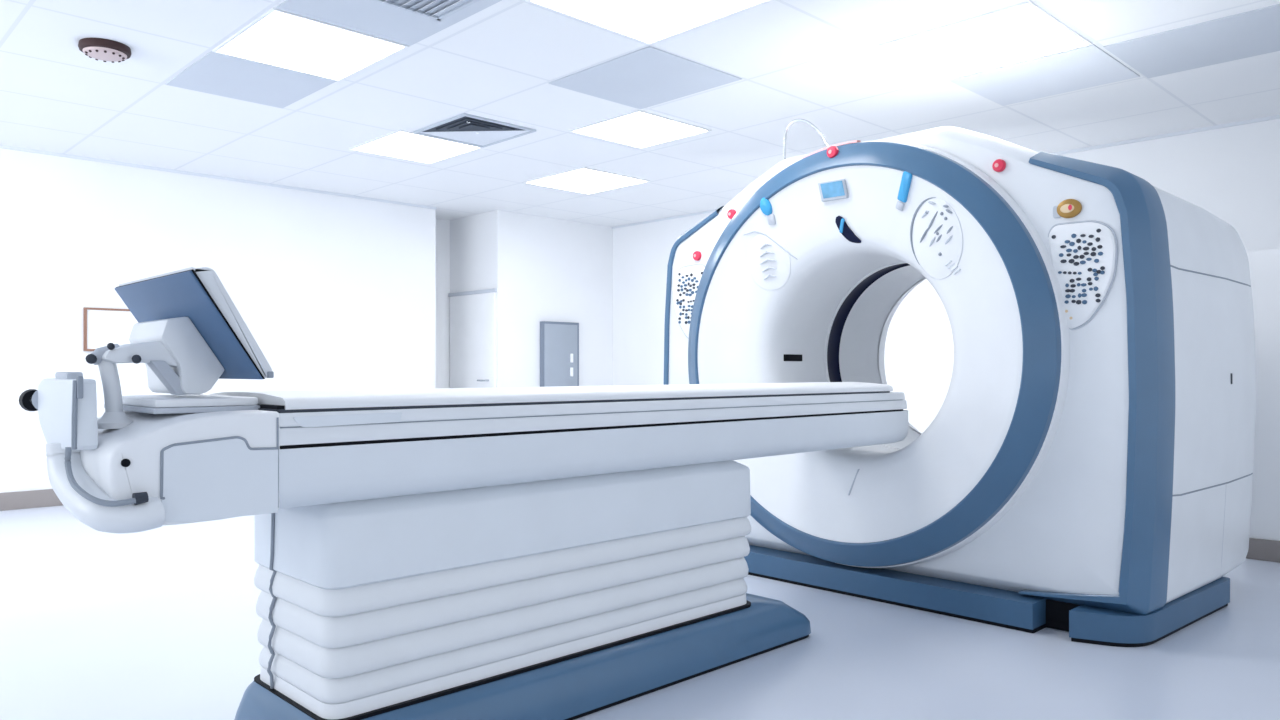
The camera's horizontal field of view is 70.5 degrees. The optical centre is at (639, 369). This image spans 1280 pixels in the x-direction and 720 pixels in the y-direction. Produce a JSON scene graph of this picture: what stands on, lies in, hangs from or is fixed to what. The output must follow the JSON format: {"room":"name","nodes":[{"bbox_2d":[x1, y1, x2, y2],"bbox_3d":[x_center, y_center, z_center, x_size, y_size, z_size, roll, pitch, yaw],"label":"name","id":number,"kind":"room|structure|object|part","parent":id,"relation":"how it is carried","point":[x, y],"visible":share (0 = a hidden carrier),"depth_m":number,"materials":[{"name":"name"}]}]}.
{"room":"radiology room","nodes":[
{"label":"radiology room","id":0,"kind":"room"},
{"bbox_2d":[0,148,435,492],"bbox_3d":[-5.417,-0.285,6.309,8.030,2.470,1.800,0,0,-44],"label":"wall","id":1,"kind":"structure","parent":0,"point":[335,292],"depth_m":7.09,"materials":[{"name":"white paint"}]},
{"bbox_2d":[0,489,62,510],"bbox_3d":[-4.781,0.890,5.655,8.030,0.120,0.025,0,0,-44],"label":"baseboard","id":2,"kind":"structure","parent":1,"relation":"attached to","point":[45,497],"depth_m":6.21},
{"bbox_2d":[83,307,137,350],"bbox_3d":[-3.812,-0.290,6.598,0.425,0.311,0.025,0,0,-44],"label":"board","id":3,"kind":"object","parent":1,"relation":"attached to","point":[102,327],"visible":0.52,"depth_m":6.54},
{"bbox_2d":[0,145,435,209],"bbox_3d":[-4.785,-1.510,5.659,8.030,0.020,0.015,0,0,-44],"label":"trim","id":4,"kind":"structure","parent":1,"relation":"attached to","point":[1,146],"depth_m":7.00,"materials":[{"name":"white metal"}]},
{"bbox_2d":[436,218,449,387],"bbox_3d":[-2.548,-0.285,9.469,0.490,2.470,1.270,0,0,-44],"label":"wall","id":5,"kind":"structure","parent":0,"point":[442,226],"depth_m":9.12,"materials":[{"name":"white paint"}]},
{"bbox_2d":[450,210,612,386],"bbox_3d":[-1.552,-0.285,9.858,1.480,2.470,2.100,0,0,-44],"label":"wall","id":6,"kind":"structure","parent":0,"point":[540,268],"depth_m":8.98,"materials":[{"name":"white paint"}]},
{"bbox_2d":[448,288,496,296],"bbox_3d":[-1.649,-0.757,8.879,0.025,0.035,0.810,0,0,-44],"label":"trim","id":7,"kind":"structure","parent":6,"relation":"attached to","point":[493,289],"depth_m":8.85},
{"bbox_2d":[450,292,495,387],"bbox_3d":[-1.667,0.105,8.862,0.074,1.690,0.770,0,0,-44],"label":"door","id":8,"kind":"structure","parent":6,"relation":"in","point":[472,317],"depth_m":8.86,"materials":[{"name":"white plastic"}]},
{"bbox_2d":[0,0,1279,226],"bbox_3d":[-0.876,-1.560,3.124,10.100,0.080,12.700,0,0,-44],"label":"ceiling","id":9,"kind":"structure","parent":0,"point":[823,63],"depth_m":5.07,"materials":[{"name":"tile"}]},
{"bbox_2d":[78,38,130,62],"bbox_3d":[-2.508,-1.492,4.243,0.216,0.055,0.216,0,0,-44],"label":"smoke detector","id":10,"kind":"object","parent":9,"relation":"attached to","point":[103,49],"visible":1,"depth_m":4.19,"materials":[{"name":"white plastic"}]},
{"bbox_2d":[165,51,335,107],"bbox_3d":[-2.055,-1.517,4.774,0.630,0.006,0.690,0,0,-44],"label":"tile","id":11,"kind":"structure","parent":9,"relation":"attached to","point":[214,73],"depth_m":4.75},
{"bbox_2d":[212,7,408,81],"bbox_3d":[-1.556,-1.516,4.268,0.640,0.008,0.710,0,0,-44],"label":"recessed light","id":12,"kind":"object","parent":9,"relation":"in","point":[279,38],"visible":1,"depth_m":4.22,"materials":[{"name":"white plastic"}]},
{"bbox_2d":[276,0,501,45],"bbox_3d":[-1.044,-1.510,3.748,0.630,0.020,0.730,0,0,-44],"label":"ceiling vent","id":13,"kind":"object","parent":9,"relation":"in","point":[407,22],"visible":1,"depth_m":3.83,"materials":[{"name":"grey metal"}]},
{"bbox_2d":[350,130,482,163],"bbox_3d":[-1.530,-1.516,6.184,0.630,0.008,0.680,0,0,-44],"label":"recessed light","id":14,"kind":"object","parent":9,"relation":"in","point":[401,144],"visible":1,"depth_m":6.16,"materials":[{"name":"white plastic"}]},
{"bbox_2d":[413,113,535,147],"bbox_3d":[-1.050,-1.514,5.745,0.535,0.013,0.580,0,0,-44],"label":"ceiling vent","id":15,"kind":"object","parent":9,"relation":"in","point":[464,128],"visible":1,"depth_m":5.73,"materials":[{"name":"grey metal"}]},
{"bbox_2d":[423,116,522,131],"bbox_3d":[-1.050,-1.518,5.745,0.495,0.004,0.540,0,0,-44],"label":"grille","id":16,"kind":"object","parent":15,"relation":"attached to","point":[456,123],"depth_m":5.61,"materials":[{"name":"grey metal"}]},
{"bbox_2d":[420,130,528,145],"bbox_3d":[-1.050,-1.517,5.745,0.495,0.006,0.540,0,0,-44],"label":"grille","id":17,"kind":"object","parent":15,"relation":"attached to","point":[470,137],"depth_m":5.84,"materials":[{"name":"grey metal"}]},
{"bbox_2d":[523,167,649,194],"bbox_3d":[-0.432,-1.516,7.286,0.700,0.008,0.750,0,0,-44],"label":"recessed light","id":18,"kind":"object","parent":9,"relation":"in","point":[584,180],"visible":1,"depth_m":7.27,"materials":[{"name":"white plastic"}]},
{"bbox_2d":[569,110,711,148],"bbox_3d":[0.002,-1.516,5.735,0.640,0.008,0.640,0,0,-44],"label":"recessed light","id":19,"kind":"object","parent":9,"relation":"in","point":[641,129],"visible":1,"depth_m":5.71,"materials":[{"name":"white plastic"}]},
{"bbox_2d":[549,46,741,108],"bbox_3d":[0.024,-1.517,4.752,0.680,0.006,0.760,0,0,-44],"label":"tile","id":20,"kind":"structure","parent":9,"relation":"attached to","point":[649,76],"depth_m":4.70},
{"bbox_2d":[525,0,771,44],"bbox_3d":[0.045,-1.516,3.698,0.720,0.008,0.740,0,0,-44],"label":"recessed light","id":21,"kind":"object","parent":9,"relation":"in","point":[649,22],"visible":1,"depth_m":3.83,"materials":[{"name":"white plastic"}]},
{"bbox_2d":[879,0,1091,78],"bbox_3d":[1.608,-1.516,4.213,0.700,0.008,0.700,0,0,-44],"label":"recessed light","id":22,"kind":"object","parent":9,"relation":"in","point":[1023,31],"visible":1,"depth_m":4.19,"materials":[{"name":"white plastic"}]},
{"bbox_2d":[949,44,1139,105],"bbox_3d":[2.099,-1.517,4.705,0.650,0.006,0.720,0,0,-44],"label":"tile","id":23,"kind":"structure","parent":9,"relation":"attached to","point":[1087,66],"depth_m":4.67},
{"bbox_2d":[1103,4,1279,77],"bbox_3d":[2.661,-1.517,4.213,0.650,0.006,0.730,0,0,-44],"label":"tile","id":24,"kind":"structure","parent":9,"relation":"attached to","point":[1256,32],"depth_m":4.21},
{"bbox_2d":[0,505,1279,719],"bbox_3d":[-0.876,0.990,3.124,10.100,0.080,12.700,0,0,-44],"label":"floor","id":25,"kind":"structure","parent":0,"point":[161,623],"depth_m":3.01,"materials":[{"name":"tile"}]},
{"bbox_2d":[19,372,907,719],"bbox_3d":[-0.128,0.477,2.919,3.054,0.946,0.631,0,0,-44],"label":"table","id":26,"kind":"object","parent":25,"relation":"on","point":[559,552],"visible":1,"depth_m":2.28,"materials":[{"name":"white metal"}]},
{"bbox_3d":[-1.402,0.070,2.090,0.052,0.051,0.042,0,0,-44],"label":"clamp knob","id":27,"kind":"part","parent":26,"relation":"part of","materials":[{"name":"black plastic"}]},
{"bbox_3d":[-1.077,0.229,1.776,0.332,0.161,0.111,0,0,31],"label":"curved rail","id":28,"kind":"part","parent":26,"relation":"part of","materials":[{"name":"white plastic"}]},
{"bbox_2d":[85,267,273,428],"bbox_3d":[-1.073,-0.043,2.007,0.306,0.331,0.539,0,0,-44],"label":"monitor","id":29,"kind":"object","parent":26,"relation":"on","point":[189,334],"visible":0.99,"depth_m":1.93,"materials":[{"name":"blue plastic"}]},
{"bbox_3d":[-1.127,-0.023,1.858,0.020,0.021,0.017,0,0,-28],"label":"pivot knob","id":30,"kind":"part","parent":29,"relation":"part of","materials":[{"name":"grey plastic"}]},
{"bbox_3d":[-1.113,0.045,1.902,0.048,0.140,0.033,0,0,-44],"label":"post","id":31,"kind":"part","parent":29,"relation":"part of","materials":[{"name":"white plastic"}]},
{"bbox_3d":[-1.090,-0.049,1.865,0.014,0.015,0.017,0,0,-28],"label":"pivot knob","id":32,"kind":"part","parent":29,"relation":"part of","materials":[{"name":"grey plastic"}]},
{"bbox_3d":[-1.051,-0.023,1.890,0.018,0.019,0.017,0,0,-28],"label":"pivot knob","id":33,"kind":"part","parent":29,"relation":"part of","materials":[{"name":"grey plastic"}]},
{"bbox_3d":[-1.072,-0.034,1.939,0.152,0.056,0.075,0,0,-44],"label":"bracket arm","id":34,"kind":"part","parent":29,"relation":"part of","materials":[{"name":"white plastic"}]},
{"bbox_2d":[119,267,271,377],"bbox_3d":[-1.023,-0.095,2.057,0.165,0.227,0.527,0,0,-44],"label":"screen","id":35,"kind":"object","parent":29,"relation":"on","point":[196,329],"depth_m":1.94,"materials":[{"name":"plastic"}]},
{"bbox_3d":[-0.847,0.219,1.831,0.226,0.162,0.013,0,0,-44],"label":"panel","id":36,"kind":"part","parent":26,"relation":"part of","materials":[{"name":"white plastic"}]},
{"bbox_3d":[0.019,0.106,3.018,2.665,0.029,0.492,0,0,-44],"label":"rail","id":37,"kind":"part","parent":26,"relation":"part of","materials":[{"name":"white plastic"}]},
{"bbox_3d":[0.023,0.142,3.021,2.675,0.036,0.500,0,0,-44],"label":"rail","id":38,"kind":"part","parent":26,"relation":"part of","materials":[{"name":"white plastic"}]},
{"bbox_2d":[540,321,578,386],"bbox_3d":[-0.795,0.235,9.059,0.452,1.430,0.098,0,0,-44],"label":"storage cabinet","id":39,"kind":"object","parent":25,"relation":"on","point":[559,341],"visible":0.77,"depth_m":9.01,"materials":[{"name":"grey metal"}]},
{"bbox_2d":[664,119,1255,646],"bbox_3d":[1.378,-0.102,4.337,1.567,2.105,2.415,0,0,-44],"label":"scanner","id":40,"kind":"object","parent":25,"relation":"on","point":[1084,468],"visible":0.91,"depth_m":3.45,"materials":[{"name":"white plastic"}]},
{"bbox_3d":[0.250,-0.335,4.557,0.020,0.373,0.226,0,0,-44],"label":"control panel","id":41,"kind":"part","parent":40,"relation":"part of","materials":[{"name":"white plastic"}]},
{"bbox_3d":[0.319,0.019,4.636,0.217,1.666,0.462,0,0,-44],"label":"corner trim","id":42,"kind":"part","parent":40,"relation":"part of","materials":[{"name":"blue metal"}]},
{"bbox_2d":[744,230,796,290],"bbox_3d":[0.598,-0.502,4.121,0.106,0.274,0.247,0,0,-44],"label":"grille","id":43,"kind":"object","parent":40,"relation":"attached to","point":[770,256],"depth_m":4.13,"materials":[{"name":"plastic"}]},
{"bbox_3d":[0.860,-0.065,3.835,0.123,1.780,1.780,0,0,-44],"label":"ring trim","id":44,"kind":"part","parent":40,"relation":"part of","materials":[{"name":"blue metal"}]},
{"bbox_2d":[910,197,962,278],"bbox_3d":[1.159,-0.513,3.540,0.108,0.312,0.240,0,0,-44],"label":"grille","id":45,"kind":"object","parent":40,"relation":"attached to","point":[936,223],"depth_m":3.53,"materials":[{"name":"white plastic"}]},
{"bbox_2d":[1057,199,1081,217],"bbox_3d":[1.535,-0.577,3.236,0.018,0.068,0.084,0,0,-44],"label":"lamp","id":46,"kind":"object","parent":40,"relation":"on","point":[1066,208],"depth_m":3.23,"materials":[{"name":"gold metal"}]},
{"bbox_3d":[1.565,-0.335,3.205,0.020,0.373,0.226,0,0,-44],"label":"control panel","id":47,"kind":"part","parent":40,"relation":"part of","materials":[{"name":"white plastic"}]},
{"bbox_3d":[1.645,0.019,3.272,0.217,1.666,0.462,0,0,-44],"label":"corner trim","id":48,"kind":"part","parent":40,"relation":"part of","materials":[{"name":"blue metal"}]},
{"bbox_2d":[613,119,1279,432],"bbox_3d":[2.709,-0.285,6.610,0.100,2.470,12.700,0,0,-44],"label":"wall","id":49,"kind":"structure","parent":0,"point":[1232,173],"depth_m":6.97,"materials":[{"name":"white paint"}]},
{"bbox_2d":[612,115,1279,228],"bbox_3d":[3.400,-1.510,5.817,0.015,0.020,10.600,0,0,-44],"label":"trim","id":50,"kind":"structure","parent":49,"relation":"attached to","point":[1274,116],"depth_m":5.94,"materials":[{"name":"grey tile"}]},
{"bbox_2d":[1246,249,1279,540],"bbox_3d":[3.714,0.175,3.991,0.110,1.550,1.745,0,0,-44],"label":"wall","id":51,"kind":"structure","parent":0,"point":[1264,265],"depth_m":4.52,"materials":[{"name":"white paint"}]},
{"bbox_2d":[1246,538,1279,562],"bbox_3d":[3.666,0.897,3.945,0.022,0.105,1.745,0,0,-44],"label":"baseboard","id":52,"kind":"structure","parent":51,"relation":"attached to","point":[1259,549],"depth_m":4.50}
]}

